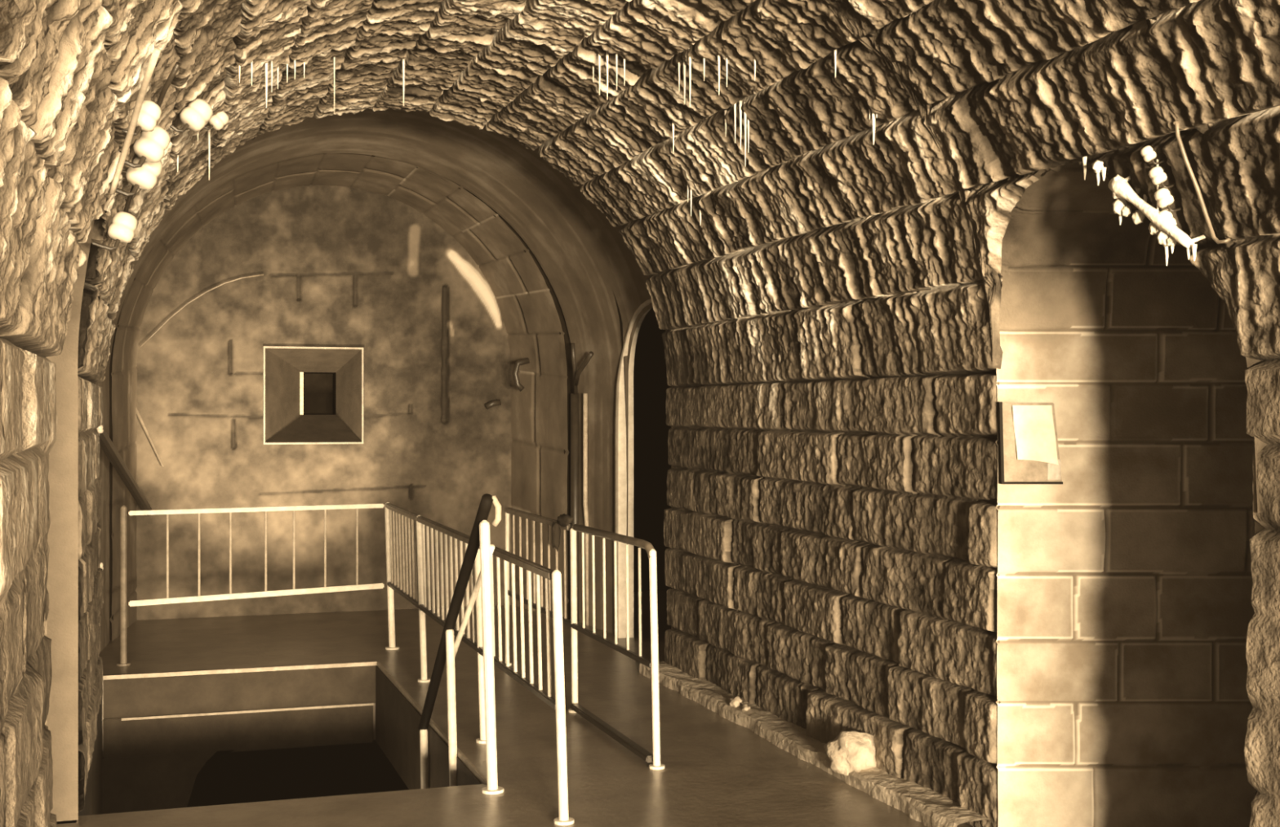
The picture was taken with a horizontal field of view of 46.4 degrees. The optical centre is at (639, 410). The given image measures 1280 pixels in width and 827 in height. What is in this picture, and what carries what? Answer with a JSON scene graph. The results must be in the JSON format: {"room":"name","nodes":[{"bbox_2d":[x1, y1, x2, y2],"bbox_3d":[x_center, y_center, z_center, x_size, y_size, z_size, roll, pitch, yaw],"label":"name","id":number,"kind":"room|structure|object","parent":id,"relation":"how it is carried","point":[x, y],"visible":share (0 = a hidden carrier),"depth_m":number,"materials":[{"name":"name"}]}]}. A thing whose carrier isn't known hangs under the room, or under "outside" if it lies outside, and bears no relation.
{"room":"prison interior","nodes":[
{"label":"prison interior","id":0,"kind":"room"},
{"bbox_2d":[0,337,57,826],"bbox_3d":[-0.536,0.728,0.803,0.055,1.745,6.860,0,0,-18],"label":"wall","id":1,"kind":"structure","parent":0,"point":[28,390],"depth_m":3.17,"materials":[{"name":"beige stone"}]},
{"bbox_2d":[44,219,93,821],"bbox_3d":[-2.622,0.471,4.718,1.689,2.299,1.880,0,0,-18],"label":"wall","id":2,"kind":"structure","parent":0,"point":[61,627],"depth_m":5.83,"materials":[{"name":"beige stone"}]},
{"bbox_2d":[56,376,103,824],"bbox_3d":[-2.898,1.978,7.495,0.366,4.245,3.650,0,0,-18],"label":"wall","id":3,"kind":"structure","parent":0,"point":[91,579],"depth_m":6.60,"materials":[{"name":"beige stone"}]},
{"bbox_2d":[99,426,152,515],"bbox_3d":[-3.437,0.414,9.959,0.072,0.778,3.022,0,0,-12],"label":"brace","id":4,"kind":"object","parent":3,"relation":"attached to","point":[106,444],"visible":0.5,"depth_m":9.77,"materials":[{"name":"wood"}]},
{"bbox_2d":[102,740,235,813],"bbox_3d":[-2.968,2.615,9.214,0.906,1.170,0.340,0,0,-18],"label":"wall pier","id":5,"kind":"object","parent":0,"point":[162,781],"visible":0.5,"depth_m":9.04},
{"bbox_2d":[186,739,408,807],"bbox_3d":[-1.226,3.050,8.228,4.000,2.300,8.400,0,0,-18],"label":"floor opening","id":6,"kind":"structure","parent":0,"point":[302,772],"depth_m":12.13,"materials":[{"name":"black"}]},
{"bbox_2d":[135,184,512,620],"bbox_3d":[-2.503,-0.125,11.876,3.450,3.650,0.121,0,0,-18],"label":"wall","id":7,"kind":"structure","parent":0,"point":[341,266],"depth_m":11.84,"materials":[{"name":"concrete"}]},
{"bbox_2d":[136,407,163,466],"bbox_3d":[-3.829,0.022,11.394,0.379,0.817,0.026,0,0,-18],"label":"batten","id":8,"kind":"object","parent":7,"relation":"attached to","point":[138,414],"visible":0.6,"depth_m":11.41,"materials":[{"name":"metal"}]},
{"bbox_2d":[139,273,263,347],"bbox_3d":[-3.382,-0.776,11.551,0.922,0.589,0.012,0,0,-18],"label":"cable","id":9,"kind":"object","parent":7,"relation":"attached to","point":[223,283],"visible":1,"depth_m":11.53,"materials":[{"name":"metal"}]},
{"bbox_2d":[262,346,363,444],"bbox_3d":[-2.743,-0.120,12.320,0.778,0.768,1.078,0,0,-18],"label":"window","id":10,"kind":"structure","parent":7,"relation":"in","point":[312,395],"depth_m":12.07,"materials":[{"name":"metal"}]},
{"bbox_2d":[484,399,501,408],"bbox_3d":[-1.202,-0.052,12.214,0.133,0.084,0.048,0,0,-18],"label":"wall hook","id":11,"kind":"object","parent":7,"relation":"attached to","point":[495,402],"visible":1,"depth_m":12.20,"materials":[{"name":"metal"}]},
{"bbox_2d":[109,153,568,640],"bbox_3d":[-2.281,-0.057,11.407,3.306,3.664,1.100,0,0,-18],"label":"arch","id":12,"kind":"object","parent":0,"point":[539,412],"visible":0.93,"depth_m":11.51,"materials":[{"name":"stone"}]},
{"bbox_2d":[512,357,529,391],"bbox_3d":[-0.948,-0.288,11.898,0.140,0.273,0.048,0,0,-18],"label":"wall hook","id":13,"kind":"object","parent":12,"relation":"attached to","point":[526,361],"visible":1,"depth_m":11.87,"materials":[{"name":"metal"}]},
{"bbox_2d":[109,153,573,639],"bbox_3d":[-2.128,-0.202,10.942,3.860,3.955,0.001,0,0,-18],"label":"joint","id":14,"kind":"object","parent":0,"point":[566,339],"visible":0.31,"depth_m":11.43,"materials":[{"name":"brown stone"}]},
{"bbox_2d":[95,108,653,653],"bbox_3d":[-1.738,-0.248,9.733,3.749,3.697,2.420,0,0,-18],"label":"arch","id":15,"kind":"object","parent":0,"point":[598,284],"depth_m":10.54,"materials":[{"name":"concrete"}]},
{"bbox_2d":[97,425,103,436],"bbox_3d":[-2.980,0.111,8.220,0.057,0.071,0.043,0,0,-18],"label":"insulator","id":16,"kind":"object","parent":15,"relation":"attached to","point":[100,428],"visible":0.54,"depth_m":8.21,"materials":[{"name":"white ceramic"}]},
{"bbox_2d":[570,393,578,622],"bbox_3d":[-0.492,0.734,11.342,0.072,1.731,0.072,0,0,-18],"label":"drainpipe","id":17,"kind":"object","parent":15,"relation":"attached to","point":[574,397],"visible":0.66,"depth_m":11.31,"materials":[{"name":"metal"}]},
{"bbox_2d":[570,342,593,394],"bbox_3d":[-0.448,-0.315,11.069,0.101,0.383,0.434,0,0,-18],"label":"bracket","id":18,"kind":"object","parent":15,"relation":"attached to","point":[576,373],"visible":1,"depth_m":11.12,"materials":[{"name":"metal"}]},
{"bbox_2d":[582,393,588,625],"bbox_3d":[-0.398,0.736,11.152,0.052,1.729,0.034,0,0,-18],"label":"pipe","id":19,"kind":"object","parent":15,"relation":"attached to","point":[584,395],"visible":1,"depth_m":11.14,"materials":[{"name":"metal"}]},
{"bbox_2d":[614,298,651,638],"bbox_3d":[-0.005,0.433,10.276,0.122,2.374,0.714,0,0,-20],"label":"door frame","id":20,"kind":"structure","parent":15,"relation":"attached to","point":[620,432],"depth_m":10.53,"materials":[{"name":"white paint"}]},
{"bbox_2d":[83,225,675,629],"bbox_3d":[-1.375,-0.156,8.590,4.094,4.072,0.001,0,0,-18],"label":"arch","id":21,"kind":"object","parent":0,"point":[672,427],"visible":0.07,"depth_m":9.10,"materials":[{"name":"brown stone"}]},
{"bbox_2d":[57,590,972,826],"bbox_3d":[0.326,1.845,5.422,8.000,0.490,15.100,0,0,-18],"label":"floor","id":22,"kind":"structure","parent":0,"point":[717,772],"depth_m":7.00,"materials":[{"name":"brown concrete"}]},
{"bbox_2d":[116,503,384,666],"bbox_3d":[-2.506,1.098,9.709,1.689,1.004,0.084,0,0,-22],"label":"railing","id":23,"kind":"object","parent":22,"relation":"on","point":[168,600],"visible":1,"depth_m":9.64,"materials":[{"name":"metal"}]},
{"bbox_2d":[103,665,481,789],"bbox_3d":[-1.939,1.857,7.710,1.648,0.477,3.260,0,0,-18],"label":"slab edge","id":24,"kind":"structure","parent":22,"relation":"attached to","point":[397,720],"depth_m":9.13,"materials":[{"name":"brown concrete"}]},
{"bbox_2d":[103,702,373,758],"bbox_3d":[-2.457,1.975,9.226,1.608,0.250,0.035,0,0,-18],"label":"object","id":25,"kind":"object","parent":24,"relation":"attached to","point":[273,730],"visible":1,"depth_m":9.21,"materials":[{"name":"brown concrete"}]},
{"bbox_2d":[121,702,373,720],"bbox_3d":[-2.402,1.855,9.221,1.506,0.014,0.011,0,0,-18],"label":"edging","id":26,"kind":"object","parent":25,"relation":"attached to","point":[363,704],"visible":1,"depth_m":9.21,"materials":[{"name":"paint"}]},
{"bbox_2d":[102,661,487,783],"bbox_3d":[-1.956,1.607,7.705,1.687,0.026,3.261,0,0,-18],"label":"edging","id":27,"kind":"object","parent":22,"relation":"on","point":[464,759],"visible":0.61,"depth_m":9.11,"materials":[{"name":"paint"}]},
{"bbox_2d":[384,502,573,825],"bbox_3d":[-0.987,1.107,7.926,0.098,0.987,4.536,0,0,-18],"label":"railing","id":28,"kind":"object","parent":22,"relation":"on","point":[557,704],"visible":0.87,"depth_m":7.21,"materials":[{"name":"white metal"}]},
{"bbox_2d":[504,506,664,769],"bbox_3d":[-0.375,1.094,8.050,0.081,1.012,2.923,0,0,-18],"label":"railing","id":29,"kind":"object","parent":22,"relation":"on","point":[653,664],"visible":0.93,"depth_m":7.41,"materials":[{"name":"white metal"}]},
{"bbox_2d":[551,513,573,551],"bbox_3d":[-0.412,0.664,8.111,0.081,0.211,0.250,0,0,-28],"label":"handrail","id":30,"kind":"object","parent":29,"relation":"hanging from","point":[563,520],"visible":1,"depth_m":8.14,"materials":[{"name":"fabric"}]},
{"bbox_2d":[639,661,990,826],"bbox_3d":[0.677,1.560,7.358,0.224,0.079,3.760,0,0,-18],"label":"kerb","id":31,"kind":"object","parent":22,"relation":"on","point":[926,806],"visible":0.78,"depth_m":6.82,"materials":[{"name":"stone"}]},
{"bbox_2d":[728,696,742,706],"bbox_3d":[0.501,1.520,7.773,0.070,0.070,0.078,0,0,-18],"label":"rubble stone","id":32,"kind":"object","parent":31,"relation":"on","point":[736,701],"visible":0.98,"depth_m":7.75,"materials":[{"name":"beige stone"}]},
{"bbox_2d":[741,703,751,711],"bbox_3d":[0.543,1.526,7.652,0.046,0.050,0.062,0,0,-18],"label":"rubble stone","id":33,"kind":"object","parent":31,"relation":"on","point":[745,707],"visible":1,"depth_m":7.64,"materials":[{"name":"beige stone"}]},
{"bbox_2d":[0,0,1279,386],"bbox_3d":[0.349,-0.982,3.335,3.346,1.673,11.120,0,0,-18],"label":"ceiling","id":34,"kind":"structure","parent":0,"point":[833,253],"depth_m":5.74,"materials":[{"name":"beige stone"}]},
{"bbox_2d":[92,211,137,250],"bbox_3d":[-1.835,-0.627,5.226,0.150,0.139,0.094,0,0,-18],"label":"insulator","id":35,"kind":"object","parent":34,"relation":"attached to","point":[123,225],"visible":1,"depth_m":5.20,"materials":[{"name":"white ceramic"}]},
{"bbox_2d":[108,47,160,195],"bbox_3d":[-1.362,-0.767,4.033,0.031,0.292,0.646,0,0,-29],"label":"cable","id":36,"kind":"object","parent":34,"relation":"attached to","point":[156,51],"visible":1,"depth_m":4.04,"materials":[{"name":"paint"}]},
{"bbox_2d":[115,155,162,196],"bbox_3d":[-1.678,-0.783,4.961,0.180,0.152,0.106,0,0,-18],"label":"insulator","id":37,"kind":"object","parent":34,"relation":"attached to","point":[144,177],"visible":0.73,"depth_m":4.93,"materials":[{"name":"white ceramic"}]},
{"bbox_2d":[123,62,180,213],"bbox_3d":[-1.605,-0.839,4.868,0.049,0.362,1.126,0,0,-26],"label":"cable","id":38,"kind":"object","parent":37,"relation":"attached to","point":[177,64],"visible":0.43,"depth_m":4.45,"materials":[{"name":"metal"}]},
{"bbox_2d":[121,99,161,135],"bbox_3d":[-1.464,-0.852,4.355,0.133,0.110,0.078,0,0,-18],"label":"insulator","id":39,"kind":"object","parent":34,"relation":"attached to","point":[150,113],"visible":0.81,"depth_m":4.34,"materials":[{"name":"white ceramic"}]},
{"bbox_2d":[124,124,170,168],"bbox_3d":[-1.585,-0.839,4.753,0.175,0.145,0.102,0,0,-18],"label":"insulator","id":40,"kind":"object","parent":34,"relation":"attached to","point":[151,146],"visible":0.87,"depth_m":4.73,"materials":[{"name":"white ceramic"}]},
{"bbox_2d":[177,155,178,172],"bbox_3d":[-2.025,-1.110,6.545,0.014,0.133,0.014,0,0,4],"label":"stalactite","id":41,"kind":"object","parent":34,"relation":"hanging from","point":[177,155],"visible":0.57,"depth_m":6.54},
{"bbox_2d":[169,98,213,132],"bbox_3d":[-1.675,-1.090,5.526,0.186,0.133,0.102,0,0,-18],"label":"insulator","id":42,"kind":"object","parent":34,"relation":"attached to","point":[194,117],"visible":0.97,"depth_m":5.50,"materials":[{"name":"white ceramic"}]},
{"bbox_2d":[208,128,210,180],"bbox_3d":[-1.962,-1.189,6.809,0.014,0.281,0.014,0,0,4],"label":"stalactite","id":43,"kind":"object","parent":34,"relation":"hanging from","point":[209,131],"visible":0.71,"depth_m":6.81},
{"bbox_2d":[204,111,229,130],"bbox_3d":[-1.856,-1.262,6.495,0.137,0.089,0.074,0,0,-18],"label":"insulator","id":44,"kind":"object","parent":34,"relation":"attached to","point":[217,122],"visible":0.91,"depth_m":6.48,"materials":[{"name":"white ceramic"}]},
{"bbox_2d":[238,65,240,83],"bbox_3d":[-1.539,-1.326,5.744,0.011,0.133,0.011,0,0,4],"label":"stalactite","id":45,"kind":"object","parent":34,"relation":"hanging from","point":[239,67],"visible":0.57,"depth_m":5.74},
{"bbox_2d":[250,60,253,86],"bbox_3d":[-1.542,-1.364,5.936,0.011,0.150,0.011,0,0,4],"label":"stalactite","id":46,"kind":"object","parent":34,"relation":"hanging from","point":[251,63],"visible":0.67,"depth_m":5.93},
{"bbox_2d":[264,62,267,108],"bbox_3d":[-1.537,-1.368,6.151,0.017,0.245,0.017,0,0,4],"label":"stalactite","id":47,"kind":"object","parent":34,"relation":"hanging from","point":[265,64],"visible":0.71,"depth_m":6.15},
{"bbox_2d":[271,61,272,92],"bbox_3d":[-1.534,-1.417,6.226,0.011,0.182,0.011,0,0,4],"label":"stalactite","id":48,"kind":"object","parent":34,"relation":"hanging from","point":[271,61],"visible":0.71,"depth_m":6.22},
{"bbox_2d":[276,66,279,88],"bbox_3d":[-1.554,-1.456,6.413,0.011,0.154,0.011,0,0,4],"label":"stalactite","id":49,"kind":"object","parent":34,"relation":"hanging from","point":[277,69],"visible":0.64,"depth_m":6.41},
{"bbox_2d":[286,63,288,83],"bbox_3d":[-1.517,-1.483,6.428,0.011,0.147,0.011,0,0,4],"label":"stalactite","id":50,"kind":"object","parent":34,"relation":"hanging from","point":[287,64],"visible":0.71,"depth_m":6.43},
{"bbox_2d":[293,60,295,79],"bbox_3d":[-1.506,-1.512,6.521,0.011,0.136,0.011,0,0,4],"label":"stalactite","id":51,"kind":"object","parent":34,"relation":"hanging from","point":[294,60],"visible":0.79,"depth_m":6.52},
{"bbox_2d":[333,57,335,114],"bbox_3d":[-1.414,-1.522,6.915,0.008,0.303,0.008,0,0,4],"label":"stalactite","id":52,"kind":"object","parent":34,"relation":"hanging from","point":[334,57],"visible":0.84,"depth_m":6.91},
{"bbox_2d":[402,58,404,106],"bbox_3d":[-1.179,-1.662,7.454,0.017,0.287,0.017,0,0,4],"label":"stalactite","id":53,"kind":"object","parent":34,"relation":"hanging from","point":[403,60],"visible":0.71,"depth_m":7.45},
{"bbox_2d":[592,66,594,82],"bbox_3d":[-0.219,-1.597,6.995,0.011,0.122,0.011,0,0,4],"label":"stalactite","id":54,"kind":"object","parent":34,"relation":"hanging from","point":[593,66],"visible":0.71,"depth_m":6.99},
{"bbox_2d":[598,53,600,95],"bbox_3d":[-0.186,-1.555,6.861,0.014,0.214,0.014,0,0,4],"label":"stalactite","id":55,"kind":"object","parent":34,"relation":"hanging from","point":[599,56],"visible":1,"depth_m":6.86},
{"bbox_2d":[605,50,608,97],"bbox_3d":[-0.149,-1.536,6.823,0.014,0.235,0.014,0,0,4],"label":"stalactite","id":56,"kind":"object","parent":34,"relation":"hanging from","point":[606,51],"visible":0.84,"depth_m":6.82},
{"bbox_2d":[615,53,617,90],"bbox_3d":[-0.106,-1.547,6.776,0.011,0.190,0.011,0,0,4],"label":"stalactite","id":57,"kind":"object","parent":34,"relation":"hanging from","point":[616,55],"visible":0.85,"depth_m":6.77},
{"bbox_2d":[623,58,625,82],"bbox_3d":[-0.071,-1.551,6.792,0.011,0.148,0.011,0,0,4],"label":"stalactite","id":58,"kind":"object","parent":34,"relation":"hanging from","point":[624,59],"visible":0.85,"depth_m":6.79},
{"bbox_2d":[671,121,674,154],"bbox_3d":[0.161,-1.321,7.201,0.014,0.171,0.014,0,0,4],"label":"stalactite","id":59,"kind":"object","parent":34,"relation":"hanging from","point":[673,123],"visible":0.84,"depth_m":7.20},
{"bbox_2d":[678,62,679,90],"bbox_3d":[0.171,-1.470,6.525,0.011,0.156,0.011,0,0,4],"label":"stalactite","id":60,"kind":"object","parent":34,"relation":"hanging from","point":[678,62],"visible":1,"depth_m":6.52},
{"bbox_2d":[683,59,685,104],"bbox_3d":[0.194,-1.435,6.494,0.014,0.210,0.014,0,0,4],"label":"stalactite","id":61,"kind":"object","parent":34,"relation":"hanging from","point":[684,61],"visible":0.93,"depth_m":6.49},
{"bbox_2d":[687,182,688,202],"bbox_3d":[0.244,-1.132,7.614,0.011,0.140,0.011,0,0,4],"label":"stalactite","id":62,"kind":"object","parent":34,"relation":"hanging from","point":[687,183],"visible":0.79,"depth_m":7.61},
{"bbox_2d":[688,48,691,106],"bbox_3d":[0.214,-1.423,6.388,0.014,0.251,0.014,0,0,4],"label":"stalactite","id":63,"kind":"object","parent":34,"relation":"hanging from","point":[690,58],"visible":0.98,"depth_m":6.38},
{"bbox_2d":[689,187,692,216],"bbox_3d":[0.260,-1.088,7.603,0.014,0.200,0.014,0,0,4],"label":"stalactite","id":64,"kind":"object","parent":34,"relation":"hanging from","point":[691,189],"visible":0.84,"depth_m":7.60},
{"bbox_2d":[699,209,701,225],"bbox_3d":[0.313,-1.011,7.746,0.014,0.102,0.014,0,0,4],"label":"stalactite","id":65,"kind":"object","parent":34,"relation":"hanging from","point":[700,210],"visible":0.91,"depth_m":7.74},
{"bbox_2d":[702,57,705,80],"bbox_3d":[0.271,-1.461,6.312,0.011,0.138,0.011,0,0,4],"label":"stalactite","id":66,"kind":"object","parent":34,"relation":"hanging from","point":[703,58],"visible":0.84,"depth_m":6.31},
{"bbox_2d":[717,54,719,95],"bbox_3d":[0.329,-1.413,6.231,0.014,0.196,0.014,0,0,4],"label":"stalactite","id":67,"kind":"object","parent":34,"relation":"hanging from","point":[718,56],"visible":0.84,"depth_m":6.23},
{"bbox_2d":[724,110,727,134],"bbox_3d":[0.386,-1.291,6.725,0.011,0.118,0.011,0,0,4],"label":"stalactite","id":68,"kind":"object","parent":34,"relation":"hanging from","point":[724,110],"visible":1,"depth_m":6.72},
{"bbox_2d":[725,54,728,87],"bbox_3d":[0.359,-1.420,6.189,0.011,0.162,0.011,0,0,4],"label":"stalactite","id":69,"kind":"object","parent":34,"relation":"hanging from","point":[726,55],"visible":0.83,"depth_m":6.19},
{"bbox_2d":[733,103,736,143],"bbox_3d":[0.419,-1.270,6.580,0.011,0.185,0.011,0,0,4],"label":"stalactite","id":70,"kind":"object","parent":34,"relation":"hanging from","point":[735,104],"visible":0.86,"depth_m":6.58},
{"bbox_2d":[738,101,742,149],"bbox_3d":[0.440,-1.249,6.543,0.014,0.212,0.014,0,0,4],"label":"stalactite","id":71,"kind":"object","parent":34,"relation":"hanging from","point":[740,102],"visible":1,"depth_m":6.54},
{"bbox_2d":[743,102,746,165],"bbox_3d":[0.459,-1.204,6.522,0.014,0.280,0.014,0,0,4],"label":"stalactite","id":72,"kind":"object","parent":34,"relation":"hanging from","point":[744,113],"visible":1,"depth_m":6.52},
{"bbox_2d":[747,117,749,152],"bbox_3d":[0.476,-1.225,6.561,0.011,0.185,0.011,0,0,4],"label":"stalactite","id":73,"kind":"object","parent":34,"relation":"hanging from","point":[748,117],"visible":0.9,"depth_m":6.56},
{"bbox_2d":[754,57,755,80],"bbox_3d":[0.464,-1.398,6.037,0.011,0.133,0.011,0,0,4],"label":"stalactite","id":74,"kind":"object","parent":34,"relation":"hanging from","point":[754,57],"visible":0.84,"depth_m":6.04},
{"bbox_2d":[834,48,836,77],"bbox_3d":[0.734,-1.307,5.616,0.011,0.112,0.011,0,0,4],"label":"stalactite","id":75,"kind":"object","parent":34,"relation":"hanging from","point":[835,51],"visible":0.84,"depth_m":5.61},
{"bbox_2d":[871,111,875,144],"bbox_3d":[0.890,-1.098,5.698,0.019,0.168,0.019,0,0,-41],"label":"stalactite","id":76,"kind":"object","parent":34,"relation":"hanging from","point":[873,113],"visible":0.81,"depth_m":5.69},
{"bbox_2d":[1082,155,1087,180],"bbox_3d":[1.423,-0.782,4.784,0.017,0.088,0.017,0,0,4],"label":"stalactite","id":77,"kind":"object","parent":34,"relation":"hanging from","point":[1084,158],"visible":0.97,"depth_m":4.78},
{"bbox_2d":[1143,194,1146,201],"bbox_3d":[1.551,-0.637,4.584,0.017,0.080,0.017,0,0,4],"label":"stalactite","id":78,"kind":"object","parent":34,"relation":"hanging from","point":[1144,195],"visible":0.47,"depth_m":4.58},
{"bbox_2d":[1155,159,1159,231],"bbox_3d":[1.546,-0.660,4.466,0.008,0.252,0.008,0,0,4],"label":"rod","id":79,"kind":"object","parent":34,"relation":"hanging from","point":[1157,160],"visible":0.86,"depth_m":4.46,"materials":[{"name":"grey metal"}]},
{"bbox_2d":[1158,209,1186,234],"bbox_3d":[1.578,-0.557,4.447,0.090,0.084,0.054,0,0,22],"label":"insulator","id":80,"kind":"object","parent":34,"relation":"attached to","point":[1165,213],"visible":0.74,"depth_m":4.43,"materials":[{"name":"white ceramic"}]},
{"bbox_2d":[1154,187,1182,212],"bbox_3d":[1.567,-0.625,4.432,0.081,0.074,0.048,0,0,21],"label":"insulator","id":81,"kind":"object","parent":80,"relation":"on","point":[1162,196],"visible":1,"depth_m":4.42,"materials":[{"name":"white ceramic"}]},
{"bbox_2d":[1148,165,1176,188],"bbox_3d":[1.547,-0.691,4.428,0.078,0.068,0.045,0,0,20],"label":"insulator","id":82,"kind":"object","parent":81,"relation":"on","point":[1157,176],"visible":1,"depth_m":4.42,"materials":[{"name":"white ceramic"}]},
{"bbox_2d":[1140,145,1164,164],"bbox_3d":[1.521,-0.759,4.438,0.068,0.058,0.039,0,0,20],"label":"insulator","id":83,"kind":"object","parent":82,"relation":"on","point":[1148,153],"visible":1,"depth_m":4.43,"materials":[{"name":"white ceramic"}]},
{"bbox_2d":[1173,120,1231,244],"bbox_3d":[1.596,-0.661,4.318,0.205,0.370,0.128,0,0,36],"label":"bracket","id":84,"kind":"object","parent":34,"relation":"attached to","point":[1176,123],"visible":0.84,"depth_m":4.31,"materials":[{"name":"metal"}]},
{"bbox_2d":[633,307,671,591],"bbox_3d":[0.556,0.250,11.181,1.370,3.300,4.300,0,0,-18],"label":"doorway","id":85,"kind":"structure","parent":0,"point":[651,466],"depth_m":13.29,"materials":[{"name":"black"}]},
{"bbox_2d":[663,372,1000,826],"bbox_3d":[0.748,0.728,7.336,0.094,1.745,3.765,0,0,-18],"label":"wall","id":86,"kind":"structure","parent":0,"point":[831,557],"depth_m":6.70,"materials":[{"name":"beige stone"}]},
{"bbox_2d":[823,730,876,775],"bbox_3d":[0.927,1.486,6.487,0.217,0.206,0.251,0,0,-37],"label":"rubble stone","id":87,"kind":"object","parent":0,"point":[852,750],"visible":0.94,"depth_m":6.42,"materials":[{"name":"beige stone"}]},
{"bbox_2d":[995,157,1266,826],"bbox_3d":[2.633,0.394,4.911,2.656,2.455,1.321,0,0,-1],"label":"wall","id":88,"kind":"structure","parent":0,"point":[1126,611],"depth_m":5.54,"materials":[{"name":"beige stone"}]},
{"bbox_2d":[996,401,1062,484],"bbox_3d":[1.442,0.119,5.529,0.235,0.304,0.059,0,0,0],"label":"wall plaque","id":89,"kind":"object","parent":88,"relation":"attached to","point":[1027,433],"visible":1,"depth_m":5.52,"materials":[{"name":"beige paper"}]},
{"bbox_2d":[1092,160,1205,266],"bbox_3d":[1.578,-0.606,4.531,0.175,0.349,0.391,0,0,-33],"label":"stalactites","id":90,"kind":"object","parent":88,"relation":"attached to","point":[1121,189],"visible":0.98,"depth_m":4.49,"materials":[{"name":"white stone"}]},
{"bbox_2d":[1254,519,1264,795],"bbox_3d":[2.760,0.300,4.593,2.090,2.600,1.340,0,0,-18],"label":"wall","id":91,"kind":"structure","parent":0,"point":[1258,527],"depth_m":4.28,"materials":[{"name":"brown stone"}]},
{"bbox_2d":[1244,359,1279,826],"bbox_3d":[2.691,0.728,1.415,0.095,1.745,6.010,0,0,-18],"label":"wall","id":92,"kind":"structure","parent":0,"point":[1262,741],"depth_m":4.21,"materials":[{"name":"beige stone"}]},
{"bbox_3d":[-1.834,2.825,7.355,1.641,2.050,2.520,0,0,-18],"label":"floor","id":93,"kind":"structure","parent":0,"visible":0},
{"bbox_2d":[417,493,503,794],"bbox_3d":[-0.848,1.573,6.956,0.106,2.455,1.577,0,0,-18],"label":"handrail","id":94,"kind":"object","parent":93,"relation":"on","point":[448,647],"visible":1,"depth_m":6.51,"materials":[{"name":"metal"}]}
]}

